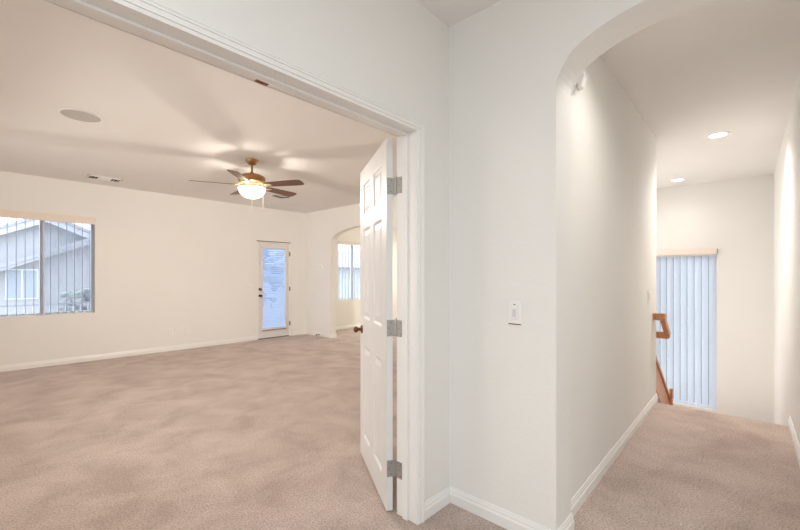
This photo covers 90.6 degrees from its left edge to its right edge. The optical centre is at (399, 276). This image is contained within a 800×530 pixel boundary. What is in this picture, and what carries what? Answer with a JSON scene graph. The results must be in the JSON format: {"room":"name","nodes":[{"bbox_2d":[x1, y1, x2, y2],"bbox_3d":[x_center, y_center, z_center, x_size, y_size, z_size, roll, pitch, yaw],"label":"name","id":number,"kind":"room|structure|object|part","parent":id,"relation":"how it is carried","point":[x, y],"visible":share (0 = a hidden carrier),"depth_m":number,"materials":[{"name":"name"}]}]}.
{"room":"upstairs hallway","nodes":[
{"label":"upstairs hallway","id":0,"kind":"room"},
{"bbox_2d":[0,171,396,365],"bbox_3d":[-2.970,-0.075,8.134,0.160,2.720,9.200,0,0,42],"label":"wall","id":1,"kind":"structure","parent":0,"point":[163,262],"depth_m":6.78,"materials":[{"name":"beige paint"}]},
{"bbox_2d":[0,220,93,316],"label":"window","id":2,"kind":"structure","parent":1,"relation":"in","point":[40,221],"depth_m":5.95,"materials":[{"name":"white"}]},
{"bbox_3d":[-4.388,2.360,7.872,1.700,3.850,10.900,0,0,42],"label":"railing","id":3,"kind":"part","parent":2,"relation":"part of","materials":[{"name":"white metal"}]},
{"bbox_2d":[0,209,95,315],"bbox_3d":[-5.139,-0.189,5.697,0.107,1.453,1.215,0,0,42],"label":"vertical blinds","id":4,"kind":"object","parent":2,"relation":"attached to","point":[7,214],"visible":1,"depth_m":5.72,"materials":[{"name":"white plastic"}]},
{"bbox_2d":[0,320,395,371],"bbox_3d":[-2.889,1.242,8.094,0.014,0.087,8.950,0,0,42],"label":"baseboard","id":5,"kind":"structure","parent":1,"relation":"attached to","point":[3,368],"depth_m":6.42,"materials":[{"name":"white wood"}]},
{"bbox_2d":[257,240,290,339],"bbox_3d":[-2.674,0.268,8.389,0.194,2.035,0.805,0,0,42],"label":"door","id":6,"kind":"structure","parent":1,"relation":"in","point":[263,280],"depth_m":8.40,"materials":[{"name":"white wood"}]},
{"bbox_2d":[338,244,359,299],"bbox_3d":[-1.179,-0.138,10.148,0.056,1.405,1.210,0,0,42],"label":"window","id":7,"kind":"structure","parent":1,"relation":"in","point":[340,244],"depth_m":10.07,"materials":[{"name":"white"}]},
{"bbox_2d":[338,241,359,298],"bbox_3d":[-1.113,-0.164,10.088,0.090,1.433,1.230,0,0,42],"label":"vertical blinds","id":8,"kind":"object","parent":7,"relation":"attached to","point":[342,243],"visible":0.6,"depth_m":9.95,"materials":[{"name":"white plastic"}]},
{"bbox_3d":[-1.125,-0.819,10.100,0.044,0.035,1.190,0,0,42],"label":"head rail","id":9,"kind":"part","parent":8,"relation":"part of","materials":[{"name":"white plastic"}]},
{"bbox_2d":[156,0,448,501],"bbox_3d":[-0.284,-0.075,1.750,0.130,2.720,8.400,0,0,42],"label":"wall","id":10,"kind":"structure","parent":0,"point":[394,54],"depth_m":1.98,"materials":[{"name":"beige paint"}]},
{"bbox_2d":[41,0,424,524],"bbox_3d":[-0.486,0.237,1.528,0.167,2.095,1.649,0,0,42],"label":"door frame","id":11,"kind":"structure","parent":10,"relation":"attached to","point":[108,12],"depth_m":2.00,"materials":[{"name":"white wood"}]},
{"bbox_2d":[254,79,268,85],"bbox_3d":[-0.540,-0.758,1.546,0.020,0.008,0.050,0,0,42],"label":"plate","id":12,"kind":"object","parent":11,"relation":"attached to","point":[256,80],"visible":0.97,"depth_m":1.54,"materials":[{"name":"brown metal"}]},
{"bbox_2d":[353,138,401,510],"bbox_3d":[-0.157,0.259,2.496,0.160,2.025,0.813,0,0,-16],"label":"door","id":13,"kind":"structure","parent":10,"relation":"in","point":[377,182],"depth_m":2.35,"materials":[{"name":"white wood"}]},
{"bbox_3d":[-0.253,0.371,2.822,0.160,0.059,0.059,0,0,-16],"label":"knob","id":14,"kind":"part","parent":13,"relation":"part of","materials":[{"name":"gold metal"}]},
{"bbox_3d":[-0.209,-0.536,2.673,0.035,0.215,0.220,0,0,-16],"label":"panel","id":15,"kind":"part","parent":13,"relation":"part of","materials":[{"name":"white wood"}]},
{"bbox_3d":[-0.209,-0.024,2.673,0.035,0.620,0.220,0,0,-16],"label":"panel","id":16,"kind":"part","parent":13,"relation":"part of","materials":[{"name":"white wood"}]},
{"bbox_3d":[-0.209,0.793,2.673,0.035,0.635,0.220,0,0,-16],"label":"panel","id":17,"kind":"part","parent":13,"relation":"part of","materials":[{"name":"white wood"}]},
{"bbox_3d":[-0.119,-0.536,2.366,0.035,0.215,0.220,0,0,-16],"label":"panel","id":18,"kind":"part","parent":13,"relation":"part of","materials":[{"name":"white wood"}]},
{"bbox_3d":[-0.119,-0.024,2.366,0.035,0.620,0.220,0,0,-16],"label":"panel","id":19,"kind":"part","parent":13,"relation":"part of","materials":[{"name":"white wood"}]},
{"bbox_3d":[-0.119,0.793,2.366,0.035,0.635,0.220,0,0,-16],"label":"panel","id":20,"kind":"part","parent":13,"relation":"part of","materials":[{"name":"white wood"}]},
{"bbox_2d":[425,486,449,519],"bbox_3d":[-1.354,1.242,0.472,0.014,0.087,4.870,0,0,42],"label":"baseboard","id":21,"kind":"structure","parent":10,"relation":"attached to","point":[440,500],"depth_m":2.17,"materials":[{"name":"white wood"}]},
{"bbox_2d":[306,197,396,333],"bbox_3d":[0.190,-0.075,6.919,6.145,2.720,0.130,0,0,42],"label":"wall","id":22,"kind":"structure","parent":0,"point":[323,228],"depth_m":8.48,"materials":[{"name":"beige paint"}]},
{"bbox_2d":[306,330,336,337],"bbox_3d":[0.190,1.242,6.919,6.145,0.087,0.158,0,0,42],"label":"baseboard","id":23,"kind":"structure","parent":22,"relation":"attached to","point":[327,335],"depth_m":8.52,"materials":[{"name":"white wood"}]},
{"bbox_2d":[0,323,799,529],"bbox_3d":[-0.027,1.410,3.750,10.500,0.250,11.700,0,0,42],"label":"floor","id":24,"kind":"structure","parent":0,"point":[263,434],"depth_m":2.80,"materials":[{"name":"carpet"}]},
{"bbox_2d":[0,0,799,212],"bbox_3d":[0.010,-1.495,3.716,10.600,0.120,11.900,0,0,42],"label":"ceiling","id":25,"kind":"structure","parent":0,"point":[172,119],"depth_m":3.41,"materials":[{"name":"paint"}]},
{"bbox_2d":[57,108,103,122],"bbox_3d":[-2.833,-1.430,3.518,0.324,0.010,0.324,0,0,42],"label":"ceiling speaker","id":26,"kind":"object","parent":25,"relation":"attached to","point":[75,114],"visible":1,"depth_m":3.50,"materials":[{"name":"white plastic"}]},
{"bbox_2d":[60,110,100,121],"bbox_3d":[-2.833,-1.431,3.518,0.286,0.007,0.286,0,0,42],"label":"grille","id":27,"kind":"object","parent":26,"relation":"attached to","point":[77,115],"depth_m":3.50,"materials":[{"name":"grey fabric"}]},
{"bbox_2d":[86,174,122,182],"bbox_3d":[-4.281,-1.424,5.736,0.210,0.022,0.400,0,0,42],"label":"ceiling vent","id":28,"kind":"object","parent":25,"relation":"in","point":[90,176],"visible":1,"depth_m":5.70,"materials":[{"name":"white metal"}]},
{"bbox_2d":[189,158,303,216],"bbox_3d":[-1.822,-1.083,4.894,1.307,0.704,1.314,0,0,42],"label":"ceiling fan","id":29,"kind":"object","parent":25,"relation":"hanging from","point":[253,188],"visible":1,"depth_m":4.77,"materials":[{"name":"brown metal"}]},
{"bbox_3d":[-1.788,-1.122,4.419,0.140,0.035,0.497,0,0,-4],"label":"blade","id":30,"kind":"part","parent":29,"relation":"part of","materials":[{"name":"brown wood"}]},
{"bbox_3d":[-1.815,-1.024,4.857,0.320,0.131,0.320,0,0,42],"label":"lamp shade","id":31,"kind":"part","parent":29,"relation":"part of","materials":[{"name":"white glass"}]},
{"bbox_3d":[-1.581,-1.122,5.228,0.140,0.035,0.497,0,0,32],"label":"blade","id":32,"kind":"part","parent":29,"relation":"part of","materials":[{"name":"brown wood"}]},
{"bbox_3d":[-1.391,-1.122,4.748,0.497,0.035,0.140,0,0,14],"label":"blade","id":33,"kind":"part","parent":29,"relation":"part of","materials":[{"name":"brown wood"}]},
{"bbox_2d":[272,194,289,197],"bbox_3d":[-2.098,-1.417,7.012,0.300,0.037,0.150,0,0,-28],"label":"ceiling vent","id":34,"kind":"object","parent":25,"relation":"in","point":[273,195],"visible":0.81,"depth_m":6.97,"materials":[{"name":"white metal"}]},
{"bbox_2d":[670,178,685,181],"bbox_3d":[4.111,-1.431,5.861,0.208,0.007,0.208,0,0,42],"label":"recessed light","id":35,"kind":"object","parent":25,"relation":"in","point":[679,179],"visible":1,"depth_m":5.86,"materials":[{"name":"white glass"}]},
{"bbox_2d":[705,131,730,138],"bbox_3d":[3.211,-1.431,4.002,0.208,0.007,0.208,0,0,42],"label":"recessed light","id":36,"kind":"object","parent":25,"relation":"in","point":[723,133],"visible":1,"depth_m":4.00,"materials":[{"name":"white glass"}]},
{"bbox_2d":[449,0,723,529],"bbox_3d":[1.837,-0.075,0.990,4.025,2.720,0.200,0,0,42],"label":"wall","id":37,"kind":"structure","parent":0,"point":[516,66],"depth_m":2.00,"materials":[{"name":"beige paint"}]},
{"bbox_2d":[450,486,573,529],"bbox_3d":[1.797,1.242,1.021,3.925,0.087,0.220,0,0,42],"label":"baseboard","id":38,"kind":"structure","parent":37,"relation":"attached to","point":[508,520],"depth_m":2.06,"materials":[{"name":"white wood"}]},
{"bbox_2d":[508,300,521,324],"bbox_3d":[0.578,0.180,1.997,0.076,0.122,0.013,0,0,42],"label":"light switch","id":39,"kind":"object","parent":37,"relation":"attached to","point":[514,307],"visible":1,"depth_m":1.99,"materials":[{"name":"white plastic"}]},
{"bbox_2d":[571,55,655,498],"bbox_3d":[1.697,0.075,3.103,0.120,3.020,2.732,0,0,41],"label":"wall","id":40,"kind":"structure","parent":0,"point":[613,148],"depth_m":2.68,"materials":[{"name":"beige paint"}]},
{"bbox_2d":[576,71,586,89],"bbox_3d":[0.996,-1.075,2.172,0.062,0.100,0.110,0,0,41],"label":"sensor","id":41,"kind":"object","parent":40,"relation":"attached to","point":[580,85],"visible":0.75,"depth_m":2.13,"materials":[{"name":"white plastic"}]},
{"bbox_2d":[571,393,657,516],"bbox_3d":[1.747,1.242,3.058,0.014,0.087,2.732,0,0,41],"label":"baseboard","id":42,"kind":"structure","parent":40,"relation":"attached to","point":[582,494],"depth_m":2.65,"materials":[{"name":"white wood"}]},
{"bbox_2d":[648,290,650,302],"bbox_3d":[2.377,0.185,3.775,0.011,0.120,0.116,0,0,41],"label":"light switch","id":43,"kind":"object","parent":40,"relation":"attached to","point":[649,291],"visible":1,"depth_m":3.75,"materials":[{"name":"white plastic"}]},
{"bbox_2d":[653,313,670,338],"bbox_3d":[2.601,0.494,4.024,0.210,0.274,0.291,0,0,42],"label":"handrail","id":44,"kind":"object","parent":40,"relation":"attached to","point":[666,333],"visible":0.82,"depth_m":3.95,"materials":[{"name":"brown wood"}]},
{"bbox_3d":[2.659,0.490,3.971,0.044,0.266,0.290,0,0,45],"label":"sloped rail","id":45,"kind":"part","parent":44,"relation":"part of","materials":[{"name":"brown wood"}]},
{"bbox_2d":[656,174,773,423],"bbox_3d":[4.504,1.125,6.261,2.400,5.120,0.160,0,0,42],"label":"wall","id":46,"kind":"structure","parent":0,"point":[735,217],"depth_m":5.77,"materials":[{"name":"beige paint"}]},
{"bbox_2d":[673,254,716,408],"bbox_3d":[4.324,0.820,6.479,1.360,2.370,0.050,0,0,42],"label":"window","id":47,"kind":"structure","parent":46,"relation":"in","point":[716,254],"depth_m":6.01,"materials":[{"name":"white"}]},
{"bbox_2d":[656,248,717,408],"bbox_3d":[4.248,0.782,6.396,1.380,2.415,0.109,0,0,42],"label":"vertical blinds","id":48,"kind":"object","parent":47,"relation":"attached to","point":[687,263],"visible":0.49,"depth_m":6.19,"materials":[{"name":"white plastic"}]},
{"bbox_3d":[4.270,-0.344,6.420,1.340,0.035,0.044,0,0,42],"label":"head rail","id":49,"kind":"part","parent":48,"relation":"part of","materials":[{"name":"white plastic"}]},
{"bbox_2d":[774,75,799,444],"bbox_3d":[3.469,1.125,3.447,0.230,5.120,5.630,0,0,42],"label":"wall","id":50,"kind":"structure","parent":0,"point":[787,170],"depth_m":3.56,"materials":[{"name":"beige paint"}]},
{"bbox_2d":[788,416,799,466],"bbox_3d":[2.463,1.242,2.395,0.014,0.087,2.721,0,0,41],"label":"baseboard","id":51,"kind":"structure","parent":50,"relation":"attached to","point":[790,424],"depth_m":2.99,"materials":[{"name":"white wood"}]},
{"bbox_3d":[3.571,2.575,5.129,2.350,2.220,3.010,0,0,42],"label":"floor","id":52,"kind":"structure","parent":0,"visible":0},
{"bbox_2d":[656,355,672,404],"bbox_3d":[3.548,2.043,5.138,0.135,2.491,2.768,0,0,42],"label":"panel","id":53,"kind":"object","parent":52,"relation":"on","point":[665,396],"visible":0.2,"depth_m":4.39,"materials":[{"name":"brown wood"}]},
{"label":"outside","id":54,"kind":"structure","parent":0,"visible":0},
{"bbox_3d":[-29.493,4.435,40.509,81.800,0.300,100.000,0,0,42],"label":"ground","id":55,"kind":"structure","parent":54,"visible":0},
{"bbox_2d":[0,219,88,314],"bbox_3d":[-15.856,1.075,14.224,8.000,6.420,12.400,0,0,42],"label":"house","id":56,"kind":"structure","parent":55,"relation":"on","point":[58,229],"depth_m":13.24,"materials":[{"name":"paint"}]},
{"bbox_3d":[-12.411,0.240,13.005,0.020,0.910,0.710,0,0,42],"label":"pane","id":57,"kind":"part","parent":56,"relation":"part of","materials":[{"name":"grey"}]},
{"bbox_2d":[58,288,88,311],"bbox_3d":[-9.148,2.297,11.461,1.672,3.980,1.609,0,0,42],"label":"tree","id":58,"kind":"object","parent":55,"relation":"on","point":[78,293],"visible":0.07,"depth_m":11.18,"materials":[{"name":"grey plant"}]},
{"bbox_2d":[263,248,283,307],"bbox_3d":[-5.607,1.037,14.660,3.086,6.499,2.852,0,0,14],"label":"tree","id":59,"kind":"object","parent":55,"relation":"on","point":[267,248],"visible":0.02,"depth_m":14.67,"materials":[{"name":"grey plant"}]},
{"bbox_2d":[263,250,359,327],"bbox_3d":[-7.863,1.135,26.969,9.000,6.300,14.800,0,0,42],"label":"house","id":60,"kind":"structure","parent":55,"relation":"on","point":[339,252],"depth_m":25.64,"materials":[{"name":"grey paint"}]}
]}

